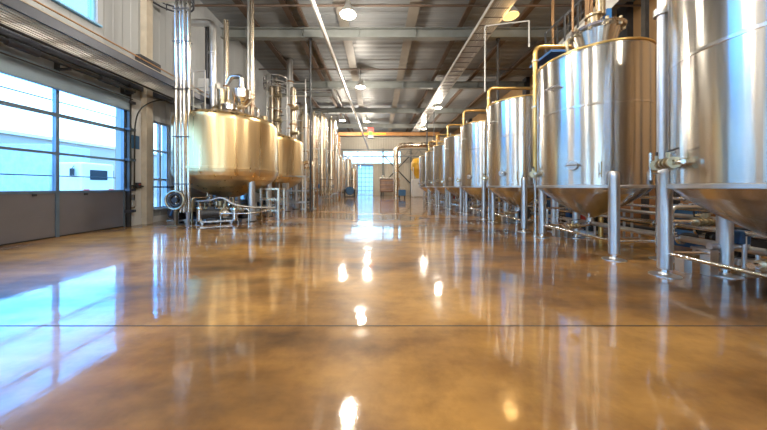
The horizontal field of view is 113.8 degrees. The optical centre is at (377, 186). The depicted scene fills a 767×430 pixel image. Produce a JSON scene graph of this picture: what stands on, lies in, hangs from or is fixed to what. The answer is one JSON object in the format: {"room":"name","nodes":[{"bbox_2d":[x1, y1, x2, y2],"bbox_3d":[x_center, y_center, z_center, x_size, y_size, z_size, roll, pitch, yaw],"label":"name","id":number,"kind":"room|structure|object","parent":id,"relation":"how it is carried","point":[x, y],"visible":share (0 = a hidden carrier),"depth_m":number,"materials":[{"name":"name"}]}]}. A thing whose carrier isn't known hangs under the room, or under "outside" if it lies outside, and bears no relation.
{"room":"processing plant","nodes":[
{"label":"processing plant","id":0,"kind":"room"},
{"bbox_2d":[0,144,113,190],"bbox_3d":[-23.500,-0.790,18.000,7.000,4.220,2.620,0,0,0],"label":"building","id":1,"kind":"structure","parent":0,"point":[11,162],"depth_m":16.80,"materials":[{"name":"white paint"}]},
{"bbox_2d":[0,129,161,196],"bbox_3d":[-32.950,-1.615,4.000,6.500,5.870,64.400,0,0,0],"label":"building","id":2,"kind":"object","parent":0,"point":[6,136],"visible":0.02,"depth_m":24.96,"materials":[{"name":"white paint"}]},
{"bbox_2d":[0,0,308,215],"bbox_3d":[-8.450,-3.700,14.000,0.300,10.000,52.600,0,0,0],"label":"wall","id":3,"kind":"structure","parent":0,"point":[119,19],"depth_m":9.54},
{"bbox_2d":[0,89,124,245],"bbox_3d":[-8.338,-0.725,5.620,0.125,4.050,5.160,0,0,0],"label":"door","id":4,"kind":"structure","parent":3,"relation":"in","point":[25,216],"depth_m":6.45,"materials":[{"name":"metal"}]},
{"bbox_2d":[0,36,135,110],"bbox_3d":[-8.092,-2.875,5.595,0.395,0.750,5.310,0,0,0],"label":"door frame","id":5,"kind":"structure","parent":3,"relation":"attached to","point":[12,65],"depth_m":6.38,"materials":[{"name":"metal"}]},
{"bbox_2d":[52,0,102,27],"bbox_3d":[-8.330,-6.025,5.700,0.260,2.550,3.500,0,0,0],"label":"window","id":6,"kind":"structure","parent":3,"relation":"in","point":[92,19],"depth_m":7.22,"materials":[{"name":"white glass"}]},
{"bbox_2d":[0,0,237,110],"bbox_3d":[-7.610,-3.565,5.000,1.340,0.470,22.000,0,0,0],"label":"wall rack","id":7,"kind":"object","parent":3,"relation":"attached to","point":[29,14],"visible":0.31,"depth_m":6.28,"materials":[{"name":"metal"}]},
{"bbox_2d":[140,0,152,223],"bbox_3d":[-8.190,-3.700,8.850,0.220,10.000,0.240,0,0,0],"label":"trim","id":8,"kind":"structure","parent":3,"relation":"attached to","point":[146,6],"depth_m":8.73,"materials":[{"name":"paint"}]},
{"bbox_2d":[135,54,160,72],"bbox_3d":[-8.162,-4.350,8.900,0.215,0.360,0.800,0,0,0],"label":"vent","id":9,"kind":"object","parent":3,"relation":"attached to","point":[139,55],"visible":0.49,"depth_m":8.77,"materials":[{"name":"metal"}]},
{"bbox_2d":[124,83,173,226],"bbox_3d":[-7.938,-1.050,8.703,0.265,4.700,1.272,0,0,33],"label":"door track","id":10,"kind":"object","parent":3,"relation":"attached to","point":[129,203],"visible":0.99,"depth_m":8.21,"materials":[{"name":"metal"}]},
{"bbox_2d":[153,122,171,209],"bbox_3d":[-8.330,-0.800,9.600,0.260,3.300,0.800,0,0,0],"label":"window","id":11,"kind":"structure","parent":3,"relation":"in","point":[159,207],"depth_m":9.61,"materials":[{"name":"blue glass"}]},
{"bbox_2d":[132,98,206,218],"bbox_3d":[-8.285,-0.960,7.075,0.030,4.080,10.950,0,0,0],"label":"trim","id":12,"kind":"structure","parent":3,"relation":"attached to","point":[135,108],"depth_m":8.63,"materials":[{"name":"paint"}]},
{"bbox_2d":[131,195,323,225],"bbox_3d":[-8.275,1.190,20.800,0.050,0.220,38.400,0,0,0],"label":"baseboard","id":13,"kind":"structure","parent":3,"relation":"attached to","point":[138,221],"depth_m":9.29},
{"bbox_2d":[300,108,485,113],"bbox_3d":[1.850,-8.140,26.700,20.280,0.520,0.320,0,0,0],"label":"roof beam","id":14,"kind":"structure","parent":3,"relation":"attached to","point":[330,110],"depth_m":26.69,"materials":[{"name":"metal"}]},
{"bbox_2d":[220,27,570,40],"bbox_3d":[1.850,-8.140,13.300,20.280,0.520,0.320,0,0,0],"label":"roof beam","id":15,"kind":"structure","parent":3,"relation":"attached to","point":[235,33],"depth_m":13.29,"materials":[{"name":"metal"}]},
{"bbox_2d":[408,0,515,137],"bbox_3d":[5.150,-7.725,15.250,0.924,0.330,46.500,0,0,0],"label":"cable tray","id":16,"kind":"object","parent":15,"relation":"hanging from","point":[505,9],"visible":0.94,"depth_m":13.95,"materials":[{"name":"metal"}]},
{"bbox_2d":[336,124,459,127],"bbox_3d":[1.850,-8.140,33.300,20.280,0.520,0.320,0,0,0],"label":"roof beam","id":17,"kind":"structure","parent":3,"relation":"attached to","point":[339,125],"depth_m":33.28,"materials":[{"name":"metal"}]},
{"bbox_2d":[274,81,524,88],"bbox_3d":[1.850,-8.140,20.000,20.280,0.520,0.320,0,0,0],"label":"roof beam","id":18,"kind":"structure","parent":3,"relation":"attached to","point":[315,84],"depth_m":19.99,"materials":[{"name":"metal"}]},
{"bbox_2d":[282,88,331,96],"bbox_3d":[-6.000,-7.558,20.000,4.600,0.655,0.200,0,0,0],"label":"gallery","id":19,"kind":"object","parent":18,"relation":"hanging from","point":[307,94],"visible":0.65,"depth_m":19.97,"materials":[{"name":"paint"}]},
{"bbox_2d":[259,68,539,69],"bbox_3d":[1.850,-8.200,17.400,20.300,0.090,0.090,0,0,0],"label":"conduit","id":20,"kind":"object","parent":3,"relation":"attached to","point":[259,68],"visible":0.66,"depth_m":17.37,"materials":[{"name":"metal"}]},
{"bbox_2d":[194,4,640,6],"bbox_3d":[1.850,-8.200,11.300,20.300,0.090,0.090,0,0,0],"label":"roof beam","id":21,"kind":"structure","parent":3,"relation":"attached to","point":[195,5],"depth_m":11.26,"materials":[{"name":"metal"}]},
{"bbox_2d":[0,195,766,429],"bbox_3d":[-23.850,1.450,10.000,72.300,0.300,100.000,0,0,0],"label":"floor","id":22,"kind":"structure","parent":0,"point":[361,259],"depth_m":2.27,"materials":[{"name":"brown concrete"}]},
{"bbox_2d":[0,86,115,189],"bbox_3d":[-9.300,-0.590,-0.549,0.044,3.820,18.902,0,0,0],"label":"rail","id":23,"kind":"object","parent":22,"relation":"on","point":[0,86],"visible":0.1,"depth_m":7.57,"materials":[{"name":"white metal"}]},
{"bbox_2d":[164,190,184,226],"bbox_3d":[-6.750,0.703,8.415,0.670,1.195,0.470,0,0,0],"label":"ring","id":24,"kind":"object","parent":22,"relation":"on","point":[181,198],"visible":0.99,"depth_m":8.31,"materials":[{"name":"silver metal"}]},
{"bbox_2d":[156,0,192,225],"bbox_3d":[-7.035,-2.627,8.607,1.391,7.854,0.453,0,0,0],"label":"bundle","id":25,"kind":"object","parent":22,"relation":"on","point":[182,8],"visible":0.99,"depth_m":8.43,"materials":[{"name":"metal"}]},
{"bbox_2d":[166,200,200,223],"bbox_3d":[-7.237,0.815,9.384,0.532,0.970,1.131,0,0,16],"label":"pump","id":26,"kind":"object","parent":22,"relation":"on","point":[182,217],"visible":0.27,"depth_m":8.89,"materials":[{"name":"metal"}]},
{"bbox_2d":[200,196,237,224],"bbox_3d":[-5.715,0.815,9.035,1.131,0.970,0.532,0,0,-29],"label":"pump","id":27,"kind":"object","parent":22,"relation":"on","point":[211,214],"visible":0.84,"depth_m":8.80,"materials":[{"name":"metal"}]},
{"bbox_2d":[170,185,275,223],"bbox_3d":[-5.616,0.413,9.169,3.491,1.774,1.062,0,0,-19],"label":"pipes","id":28,"kind":"object","parent":22,"relation":"on","point":[221,204],"depth_m":9.06,"materials":[{"name":"silver metal"}]},
{"bbox_2d":[170,88,277,221],"bbox_3d":[-6.100,-1.295,10.250,3.722,5.190,3.722,0,0,37],"label":"tank","id":29,"kind":"object","parent":22,"relation":"on","point":[233,153],"visible":0.79,"depth_m":8.84,"materials":[{"name":"metal"}]},
{"bbox_2d":[186,70,205,109],"bbox_3d":[-6.875,-3.385,9.348,1.020,1.870,0.054,0,0,12],"label":"railing","id":30,"kind":"object","parent":29,"relation":"on","point":[204,71],"visible":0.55,"depth_m":9.25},
{"bbox_2d":[191,19,217,108],"bbox_3d":[-7.195,-4.910,10.350,1.150,4.060,0.400,0,0,0],"label":"exhaust pipe","id":31,"kind":"object","parent":29,"relation":"on","point":[213,54],"visible":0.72,"depth_m":10.24,"materials":[{"name":"metal"}]},
{"bbox_2d":[198,27,219,108],"bbox_3d":[-7.150,-4.800,10.600,0.640,4.100,0.500,0,0,0],"label":"stack","id":32,"kind":"object","parent":29,"relation":"on","point":[200,81],"visible":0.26,"depth_m":10.49,"materials":[{"name":"metal"}]},
{"bbox_2d":[223,19,229,102],"bbox_3d":[-6.520,-5.035,10.750,0.300,4.230,0.300,0,0,0],"label":"stack","id":33,"kind":"object","parent":29,"relation":"on","point":[226,22],"visible":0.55,"depth_m":10.67,"materials":[{"name":"metal"}]},
{"bbox_2d":[225,74,252,114],"bbox_3d":[-5.731,-3.759,10.339,0.948,1.761,0.774,0,0,33],"label":"cyclone","id":34,"kind":"object","parent":29,"relation":"on","point":[240,94],"visible":0.86,"depth_m":10.19,"materials":[{"name":"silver metal"}]},
{"bbox_2d":[247,0,255,115],"bbox_3d":[-5.400,-5.725,10.600,0.400,5.850,0.280,0,0,0],"label":"stack","id":35,"kind":"object","parent":29,"relation":"on","point":[250,3],"visible":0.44,"depth_m":10.55,"materials":[{"name":"metal"}]},
{"bbox_2d":[228,196,247,221],"bbox_3d":[-5.391,0.815,9.587,1.131,0.970,0.532,0,0,31],"label":"pump","id":36,"kind":"object","parent":22,"relation":"on","point":[243,217],"visible":0.48,"depth_m":9.37,"materials":[{"name":"metal"}]},
{"bbox_2d":[235,116,302,211],"bbox_3d":[-6.150,-1.295,14.050,3.722,5.190,3.722,0,0,-27],"label":"kettle","id":37,"kind":"object","parent":22,"relation":"on","point":[290,149],"visible":0.3,"depth_m":13.18,"materials":[{"name":"gold metal"}]},
{"bbox_2d":[269,86,273,200],"bbox_3d":[-7.150,-2.760,16.900,0.520,8.120,0.520,0,0,23],"label":"vertical pipe","id":38,"kind":"object","parent":22,"relation":"on","point":[271,88],"visible":0.18,"depth_m":16.72,"materials":[{"name":"metal"}]},
{"bbox_2d":[260,188,284,218],"bbox_3d":[-4.350,0.675,10.350,0.770,1.250,0.670,0,0,0],"label":"stand","id":39,"kind":"object","parent":22,"relation":"on","point":[267,198],"visible":0.98,"depth_m":10.06,"materials":[{"name":"metal"}]},
{"bbox_2d":[273,82,282,206],"bbox_3d":[-6.720,-2.860,16.800,0.572,8.320,0.572,0,0,38],"label":"vertical pipe","id":40,"kind":"object","parent":22,"relation":"on","point":[277,101],"visible":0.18,"depth_m":16.65,"materials":[{"name":"metal"}]},
{"bbox_2d":[263,74,287,93],"bbox_3d":[-6.850,-6.900,16.850,1.640,0.760,1.640,0,0,0],"label":"platform","id":41,"kind":"object","parent":40,"relation":"attached to","point":[264,79],"visible":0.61,"depth_m":16.31,"materials":[{"name":"metal"}]},
{"bbox_2d":[266,79,305,174],"bbox_3d":[-5.950,-2.850,16.200,2.567,8.300,0.286,0,0,0],"label":"lattice frame","id":42,"kind":"object","parent":22,"relation":"on","point":[277,95],"visible":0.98,"depth_m":16.17,"materials":[{"name":"metal"}]},
{"bbox_2d":[287,58,293,206],"bbox_3d":[-5.950,-3.685,16.900,0.520,9.970,0.520,0,0,38],"label":"vertical pipe","id":43,"kind":"object","parent":22,"relation":"on","point":[289,60],"visible":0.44,"depth_m":16.70,"materials":[{"name":"metal"}]},
{"bbox_2d":[275,175,308,212],"bbox_3d":[-4.450,0.350,13.200,1.570,1.900,0.970,0,0,0],"label":"stand","id":44,"kind":"object","parent":22,"relation":"on","point":[305,176],"visible":0.66,"depth_m":12.73,"materials":[{"name":"metal"}]},
{"bbox_2d":[289,87,296,206],"bbox_3d":[-5.620,-2.660,16.600,0.520,7.920,0.520,0,0,23],"label":"vertical pipe","id":45,"kind":"object","parent":22,"relation":"on","point":[293,91],"visible":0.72,"depth_m":16.45,"materials":[{"name":"metal"}]},
{"bbox_2d":[297,110,308,197],"bbox_3d":[-5.750,-2.320,19.292,0.969,7.240,0.973,0,0,-37],"label":"tank","id":46,"kind":"object","parent":22,"relation":"on","point":[300,136],"visible":0.37,"depth_m":18.93,"materials":[{"name":"metal"}]},
{"bbox_2d":[303,104,307,196],"bbox_3d":[-5.200,-2.310,17.900,0.312,7.220,0.312,0,0,-23],"label":"vertical pipe","id":47,"kind":"object","parent":22,"relation":"on","point":[304,104],"visible":0.3,"depth_m":17.79,"materials":[{"name":"metal"}]},
{"bbox_2d":[300,160,316,209],"bbox_3d":[-4.075,-0.125,14.600,0.970,2.850,0.320,0,0,0],"label":"pipe","id":48,"kind":"object","parent":22,"relation":"on","point":[304,162],"visible":0.71,"depth_m":14.52,"materials":[{"name":"metal"}]},
{"bbox_2d":[309,38,311,211],"bbox_3d":[-3.591,-3.290,13.300,0.198,9.180,0.198,0,0,0],"label":"pipe","id":49,"kind":"object","parent":22,"relation":"on","point":[310,39],"visible":1,"depth_m":13.27,"materials":[{"name":"metal"}]},
{"bbox_2d":[312,110,319,197],"bbox_3d":[-5.549,-2.670,21.588,0.852,7.940,0.860,0,0,-36],"label":"tank","id":50,"kind":"object","parent":22,"relation":"on","point":[315,119],"visible":0.55,"depth_m":21.34,"materials":[{"name":"metal"}]},
{"bbox_2d":[318,111,327,200],"bbox_3d":[-5.249,-2.895,23.289,0.891,8.390,0.898,0,0,-37],"label":"tank","id":51,"kind":"object","parent":22,"relation":"on","point":[322,116],"visible":0.61,"depth_m":22.96,"materials":[{"name":"metal"}]},
{"bbox_2d":[319,174,333,202],"bbox_3d":[-4.295,0.100,21.057,1.210,2.400,0.294,0,0,0],"label":"stand","id":52,"kind":"object","parent":22,"relation":"on","point":[321,179],"visible":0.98,"depth_m":20.96,"materials":[{"name":"metal"}]},
{"bbox_2d":[326,115,337,199],"bbox_3d":[-4.850,-3.045,25.893,1.008,8.690,1.011,0,0,-37],"label":"tank","id":53,"kind":"object","parent":22,"relation":"on","point":[331,122],"visible":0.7,"depth_m":25.53,"materials":[{"name":"metal"}]},
{"bbox_2d":[330,143,339,197],"bbox_3d":[-5.000,-1.870,28.593,1.008,6.340,1.011,0,0,-37],"label":"tank","id":54,"kind":"object","parent":22,"relation":"on","point":[339,143],"visible":0.22,"depth_m":28.48,"materials":[{"name":"metal"}]},
{"bbox_2d":[338,153,343,197],"bbox_3d":[-4.900,-1.470,30.994,1.047,5.540,1.049,0,0,-37],"label":"tank","id":55,"kind":"object","parent":22,"relation":"on","point":[341,157],"visible":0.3,"depth_m":30.75,"materials":[{"name":"metal"}]},
{"bbox_2d":[345,156,353,195],"bbox_3d":[-4.201,-1.520,35.197,1.144,5.640,1.143,0,0,-38],"label":"tank","id":56,"kind":"object","parent":22,"relation":"on","point":[349,159],"visible":0.52,"depth_m":34.70,"materials":[{"name":"metal"}]},
{"bbox_2d":[350,165,357,196],"bbox_3d":[-3.299,-0.820,33.989,0.891,4.240,0.898,0,0,-37],"label":"tank","id":57,"kind":"object","parent":22,"relation":"on","point":[353,179],"visible":0.78,"depth_m":33.68,"materials":[{"name":"metal"}]},
{"bbox_2d":[0,325,766,325],"bbox_3d":[1.850,1.299,2.340,20.260,0.001,0.014,0,0,0],"label":"expansion joint","id":58,"kind":"object","parent":22,"relation":"on","point":[0,325],"visible":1,"depth_m":2.34,"materials":[{"name":"concrete"}]},
{"bbox_2d":[338,127,439,197],"bbox_3d":[1.350,-3.025,30.845,12.540,8.650,0.710,0,0,0],"label":"crane","id":59,"kind":"object","parent":22,"relation":"on","point":[370,133],"visible":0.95,"depth_m":30.87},
{"bbox_2d":[310,0,368,148],"bbox_3d":[-2.132,-6.811,23.080,0.200,2.022,29.879,0,0,2],"label":"pipe","id":60,"kind":"object","parent":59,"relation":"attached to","point":[313,3],"visible":1,"depth_m":13.77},
{"bbox_2d":[379,175,399,195],"bbox_3d":[1.650,-0.200,36.000,3.000,3.000,1.800,0,0,0],"label":"crate","id":61,"kind":"object","parent":22,"relation":"on","point":[386,183],"visible":0.88,"depth_m":35.20,"materials":[{"name":"wood"}]},
{"bbox_2d":[382,148,411,194],"bbox_3d":[3.000,-2.400,39.700,4.640,7.400,0.400,0,0,0],"label":"brace","id":62,"kind":"object","parent":22,"relation":"on","point":[382,148],"visible":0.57,"depth_m":39.50,"materials":[{"name":"metal"}]},
{"bbox_2d":[392,142,440,197],"bbox_3d":[4.593,-2.050,30.000,5.706,6.700,0.840,0,0,0],"label":"duct","id":63,"kind":"object","parent":22,"relation":"on","point":[413,144],"visible":0.94,"depth_m":29.75,"materials":[{"name":"metal"}]},
{"bbox_2d":[411,158,422,196],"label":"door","id":64,"kind":"structure","parent":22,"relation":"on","point":[416,191],"depth_m":31.26,"materials":[{"name":"yellow paint"}]},
{"bbox_2d":[418,155,433,202],"bbox_3d":[4.569,-0.820,21.954,2.105,4.240,2.324,0,0,0],"label":"tank","id":65,"kind":"object","parent":22,"relation":"on","point":[421,158],"visible":0.34,"depth_m":21.52,"materials":[{"name":"metal"}]},
{"bbox_2d":[423,150,444,204],"bbox_3d":[4.569,-0.820,19.204,2.105,4.240,2.324,0,0,0],"label":"tank","id":66,"kind":"object","parent":22,"relation":"on","point":[428,155],"visible":0.34,"depth_m":18.71,"materials":[{"name":"metal"}]},
{"bbox_2d":[430,143,453,207],"bbox_3d":[4.569,-0.820,16.454,2.105,4.240,2.324,0,0,0],"label":"tank","id":67,"kind":"object","parent":22,"relation":"on","point":[438,152],"visible":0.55,"depth_m":15.92,"materials":[{"name":"metal"}]},
{"bbox_2d":[441,134,478,212],"bbox_3d":[4.569,-0.820,13.704,2.105,4.240,2.324,0,0,0],"label":"tank","id":68,"kind":"object","parent":22,"relation":"on","point":[451,149],"visible":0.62,"depth_m":13.10,"materials":[{"name":"metal"}]},
{"bbox_2d":[462,110,499,213],"bbox_3d":[4.973,-1.218,12.070,1.865,5.035,0.180,0,0,0],"label":"pipe","id":69,"kind":"object","parent":22,"relation":"on","point":[464,111],"visible":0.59,"depth_m":12.04,"materials":[{"name":"metal"}]},
{"bbox_2d":[456,120,508,219],"bbox_3d":[4.569,-0.820,10.954,2.105,4.240,2.324,0,0,0],"label":"tank","id":70,"kind":"object","parent":22,"relation":"on","point":[472,134],"visible":0.6,"depth_m":10.30,"materials":[{"name":"metal"}]},
{"bbox_2d":[496,38,499,210],"bbox_3d":[6.384,-3.290,13.300,0.216,9.180,0.216,0,0,0],"label":"pipe","id":71,"kind":"object","parent":22,"relation":"on","point":[497,39],"visible":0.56,"depth_m":13.26,"materials":[{"name":"metal"}]},
{"bbox_2d":[486,87,536,221],"bbox_3d":[4.973,-1.218,9.320,1.865,5.035,0.180,0,0,0],"label":"pipe","id":72,"kind":"object","parent":22,"relation":"on","point":[488,98],"visible":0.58,"depth_m":9.29,"materials":[{"name":"metal"}]},
{"bbox_2d":[484,20,529,91],"bbox_3d":[4.825,-4.928,9.373,1.556,2.559,0.111,0,0,15],"label":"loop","id":73,"kind":"object","parent":72,"relation":"attached to","point":[528,21],"visible":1,"depth_m":9.57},
{"bbox_2d":[498,199,537,222],"bbox_3d":[5.820,0.800,9.578,2.360,1.000,0.897,0,0,0],"label":"cross manifold","id":74,"kind":"object","parent":22,"relation":"on","point":[503,219],"visible":0.24,"depth_m":9.52,"materials":[{"name":"metal"}]},
{"bbox_2d":[481,94,560,232],"bbox_3d":[4.569,-0.820,8.204,2.105,4.240,2.324,0,0,0],"label":"tank","id":75,"kind":"object","parent":22,"relation":"on","point":[509,121],"visible":0.81,"depth_m":7.50,"materials":[{"name":"metal"}]},
{"bbox_2d":[546,202,585,237],"bbox_3d":[5.820,0.800,6.828,2.360,1.000,0.897,0,0,0],"label":"cross manifold","id":76,"kind":"object","parent":22,"relation":"on","point":[555,232],"visible":0.41,"depth_m":6.61,"materials":[{"name":"metal"}]},
{"bbox_2d":[531,45,602,236],"bbox_3d":[4.973,-1.218,6.570,1.865,5.035,0.180,0,0,0],"label":"pipe","id":77,"kind":"object","parent":22,"relation":"on","point":[535,60],"visible":0.48,"depth_m":6.53,"materials":[{"name":"metal"}]},
{"bbox_2d":[458,196,689,237],"bbox_3d":[6.500,0.754,11.650,0.140,1.092,22.700,0,0,0],"label":"pipe","id":78,"kind":"object","parent":22,"relation":"on","point":[684,200],"visible":0.16,"depth_m":5.96,"materials":[{"name":"metal"}]},
{"bbox_2d":[452,198,698,237],"bbox_3d":[6.700,1.130,11.650,0.224,0.339,22.700,0,0,0],"label":"pipe","id":79,"kind":"object","parent":22,"relation":"on","point":[621,224],"visible":0.09,"depth_m":6.31,"materials":[{"name":"metal"}]},
{"bbox_2d":[468,197,715,237],"bbox_3d":[6.300,0.925,11.650,0.144,0.750,22.700,0,0,0],"label":"pipe","id":80,"kind":"object","parent":22,"relation":"on","point":[677,215],"visible":0.11,"depth_m":5.92,"materials":[{"name":"metal"}]},
{"bbox_2d":[580,213,607,234],"bbox_3d":[6.043,0.815,6.981,1.131,0.970,0.532,0,0,-23],"label":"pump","id":81,"kind":"object","parent":22,"relation":"on","point":[590,227],"visible":0.16,"depth_m":6.71,"materials":[{"name":"metal"}]},
{"bbox_2d":[528,37,674,262],"bbox_3d":[4.569,-0.820,5.454,2.105,4.240,2.324,0,0,0],"label":"tank","id":82,"kind":"object","parent":22,"relation":"on","point":[596,102],"visible":0.93,"depth_m":4.67,"materials":[{"name":"metal"}]},
{"bbox_2d":[565,0,627,51],"bbox_3d":[4.720,-5.182,5.420,0.979,4.676,0.979,0,0,43],"label":"hopper","id":83,"kind":"object","parent":82,"relation":"on","point":[594,30],"visible":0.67,"depth_m":5.25,"materials":[{"name":"silver metal"}]},
{"bbox_2d":[568,17,627,48],"bbox_3d":[4.720,-3.145,5.420,0.980,0.450,0.980,0,0,0],"label":"tank lid","id":84,"kind":"object","parent":83,"relation":"on","point":[608,28],"depth_m":5.12,"materials":[{"name":"silver metal"}]},
{"bbox_2d":[442,195,766,277],"bbox_3d":[5.350,0.969,11.650,0.140,0.662,22.700,0,0,0],"label":"pipe","id":85,"kind":"object","parent":22,"relation":"on","point":[651,222],"visible":0.38,"depth_m":4.20,"materials":[{"name":"metal"}]},
{"bbox_2d":[530,0,679,228],"bbox_3d":[7.553,-3.609,8.350,4.306,9.818,1.100,0,0,0],"label":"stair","id":86,"kind":"structure","parent":22,"relation":"on","point":[552,53],"depth_m":8.73,"materials":[{"name":"metal"}]},
{"bbox_2d":[502,198,707,237],"bbox_3d":[5.950,0.843,11.650,0.140,0.915,22.700,0,0,0],"label":"pipe","id":87,"kind":"object","parent":22,"relation":"on","point":[629,204],"visible":0.05,"depth_m":5.49,"materials":[{"name":"metal"}]},
{"bbox_2d":[453,200,766,277],"bbox_3d":[5.550,1.087,11.650,0.176,0.426,22.700,0,0,0],"label":"pipe","id":88,"kind":"object","parent":22,"relation":"on","point":[681,239],"visible":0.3,"depth_m":4.56,"materials":[{"name":"metal"}]},
{"bbox_2d":[456,198,766,241],"bbox_3d":[6.050,1.021,11.650,0.160,0.558,22.700,0,0,0],"label":"pipe","id":89,"kind":"object","parent":22,"relation":"on","point":[698,232],"visible":0.05,"depth_m":4.77,"materials":[{"name":"metal"}]},
{"bbox_2d":[620,188,654,218],"bbox_3d":[10.700,0.650,10.600,1.300,1.300,1.400,0,0,0],"label":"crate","id":90,"kind":"object","parent":22,"relation":"on","point":[652,192],"visible":0.1,"depth_m":9.90,"materials":[{"name":"brown wood"}]},
{"bbox_2d":[673,203,704,246],"bbox_3d":[6.900,0.835,5.600,0.600,0.930,0.600,0,0,0],"label":"drum","id":91,"kind":"object","parent":22,"relation":"on","point":[678,231],"visible":0.27,"depth_m":5.45,"materials":[{"name":"blue paint"}]},
{"bbox_2d":[650,199,734,226],"bbox_3d":[10.600,0.850,8.400,1.400,0.900,1.400,0,0,0],"label":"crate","id":92,"kind":"object","parent":22,"relation":"on","point":[652,201],"visible":0.09,"depth_m":8.95,"materials":[{"name":"brown wood"}]},
{"bbox_2d":[655,205,750,275],"bbox_3d":[5.820,0.800,4.078,2.360,1.000,0.897,0,0,0],"label":"cross manifold","id":93,"kind":"object","parent":22,"relation":"on","point":[682,265],"visible":0.55,"depth_m":3.79,"materials":[{"name":"metal"}]},
{"bbox_2d":[648,0,766,279],"bbox_3d":[4.569,-0.820,2.704,2.105,4.240,2.324,0,0,0],"label":"tank","id":94,"kind":"object","parent":22,"relation":"on","point":[715,159],"visible":0.98,"depth_m":2.76,"materials":[{"name":"silver metal"}]},
{"bbox_2d":[653,0,667,158],"bbox_3d":[4.353,-4.450,3.660,0.472,8.300,0.198,0,0,26],"label":"riser pipe","id":95,"kind":"object","parent":94,"relation":"attached to","point":[660,14],"visible":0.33,"depth_m":3.69,"materials":[{"name":"metal"}]},
{"bbox_2d":[690,204,766,265],"bbox_3d":[6.272,0.815,4.588,0.532,0.970,1.131,0,0,21],"label":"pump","id":96,"kind":"object","parent":22,"relation":"on","point":[754,243],"visible":0.26,"depth_m":4.23,"materials":[{"name":"metal"}]},
{"bbox_2d":[340,149,432,156],"bbox_3d":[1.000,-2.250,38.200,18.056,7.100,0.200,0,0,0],"label":"truss","id":97,"kind":"object","parent":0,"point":[340,149],"visible":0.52,"depth_m":38.14,"materials":[{"name":"metal"}]},
{"bbox_2d":[335,137,444,194],"bbox_3d":[1.850,-3.700,40.150,20.900,10.000,0.300,0,0,0],"label":"wall","id":98,"kind":"structure","parent":0,"point":[345,142],"depth_m":40.00,"materials":[{"name":"paint"}]},
{"bbox_2d":[405,0,475,131],"bbox_3d":[4.300,-8.543,14.000,0.240,0.285,52.000,0,0,0],"label":"roof purlin","id":99,"kind":"structure","parent":98,"relation":"attached to","point":[468,9],"depth_m":15.73,"materials":[{"name":"metal"}]},
{"bbox_2d":[424,0,540,131],"bbox_3d":[7.200,-8.543,14.000,0.280,0.285,52.000,0,0,0],"label":"roof purlin","id":100,"kind":"structure","parent":98,"relation":"attached to","point":[527,10],"depth_m":15.85,"materials":[{"name":"metal"}]},
{"bbox_2d":[439,0,593,132],"bbox_3d":[9.600,-8.543,14.000,0.280,0.285,52.000,0,0,0],"label":"roof purlin","id":101,"kind":"structure","parent":98,"relation":"attached to","point":[529,52],"depth_m":17.00,"materials":[{"name":"metal"}]},
{"bbox_2d":[200,0,634,132],"bbox_3d":[1.850,-8.800,14.000,20.900,0.200,52.600,0,0,0],"label":"ceiling","id":102,"kind":"structure","parent":0,"point":[368,54],"depth_m":16.05,"materials":[{"name":"metal"}]},
{"bbox_2d":[340,0,355,19],"bbox_3d":[-1.270,-7.973,10.600,0.680,1.455,0.680,0,0,0],"label":"ceiling lamp","id":103,"kind":"object","parent":102,"relation":"hanging from","point":[347,12],"visible":1,"depth_m":10.48,"materials":[{"name":"glass"}]},
{"bbox_2d":[387,0,421,131],"bbox_3d":[1.700,-8.543,14.000,0.520,0.285,52.000,0,0,0],"label":"roof purlin","id":104,"kind":"structure","parent":102,"relation":"attached to","point":[412,15],"depth_m":15.61,"materials":[{"name":"metal"}]},
{"bbox_2d":[503,4,518,20],"bbox_3d":[5.950,-8.322,11.200,0.680,1.455,0.680,0,0,0],"label":"ceiling lamp","id":105,"kind":"object","parent":102,"relation":"hanging from","point":[513,13],"visible":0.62,"depth_m":11.07,"materials":[{"name":"metal"}]},
{"bbox_2d":[453,0,681,201],"bbox_3d":[12.150,-3.700,14.000,0.300,10.000,52.600,0,0,0],"label":"wall","id":106,"kind":"structure","parent":0,"point":[652,3],"depth_m":11.60,"materials":[{"name":"paint"}]},
{"bbox_2d":[617,2,632,37],"bbox_3d":[11.850,-3.700,12.000,0.300,10.000,0.500,0,0,0],"label":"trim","id":107,"kind":"structure","parent":106,"relation":"attached to","point":[627,12],"depth_m":11.75,"materials":[{"name":"metal"}]},
{"bbox_3d":[1.850,-8.140,-6.900,20.280,0.520,0.320,0,0,0],"label":"roof beam","id":108,"kind":"structure","parent":0,"visible":0},
{"bbox_2d":[232,0,336,132],"bbox_3d":[-6.400,-8.543,14.000,0.320,0.285,52.000,0,0,0],"label":"roof purlin","id":109,"kind":"structure","parent":108,"relation":"on","point":[243,10],"depth_m":15.38,"materials":[{"name":"metal"}]},
{"bbox_2d":[278,0,349,131],"bbox_3d":[-4.350,-8.543,14.000,0.280,0.285,52.000,0,0,0],"label":"roof purlin","id":110,"kind":"structure","parent":108,"relation":"on","point":[287,11],"depth_m":15.07,"materials":[{"name":"metal"}]},
{"bbox_2d":[293,0,353,131],"bbox_3d":[-3.750,-8.543,14.000,0.140,0.285,52.000,0,0,0],"label":"roof purlin","id":111,"kind":"structure","parent":108,"relation":"on","point":[299,9],"depth_m":15.73,"materials":[{"name":"metal"}]},
{"bbox_2d":[333,0,366,131],"bbox_3d":[-1.750,-8.543,14.000,0.520,0.285,52.000,0,0,0],"label":"roof purlin","id":112,"kind":"structure","parent":108,"relation":"on","point":[348,45],"depth_m":16.09,"materials":[{"name":"metal"}]},
{"label":"outside","id":113,"kind":"structure","parent":0,"visible":0},
{"bbox_3d":[5.000,1.460,65.150,70.000,0.280,49.700,0,0,0],"label":"floor","id":114,"kind":"structure","parent":113,"visible":0},
{"bbox_2d":[358,165,372,192],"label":"glass door","id":115,"kind":"structure","parent":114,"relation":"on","point":[365,168],"depth_m":52.99,"materials":[{"name":"glass"}]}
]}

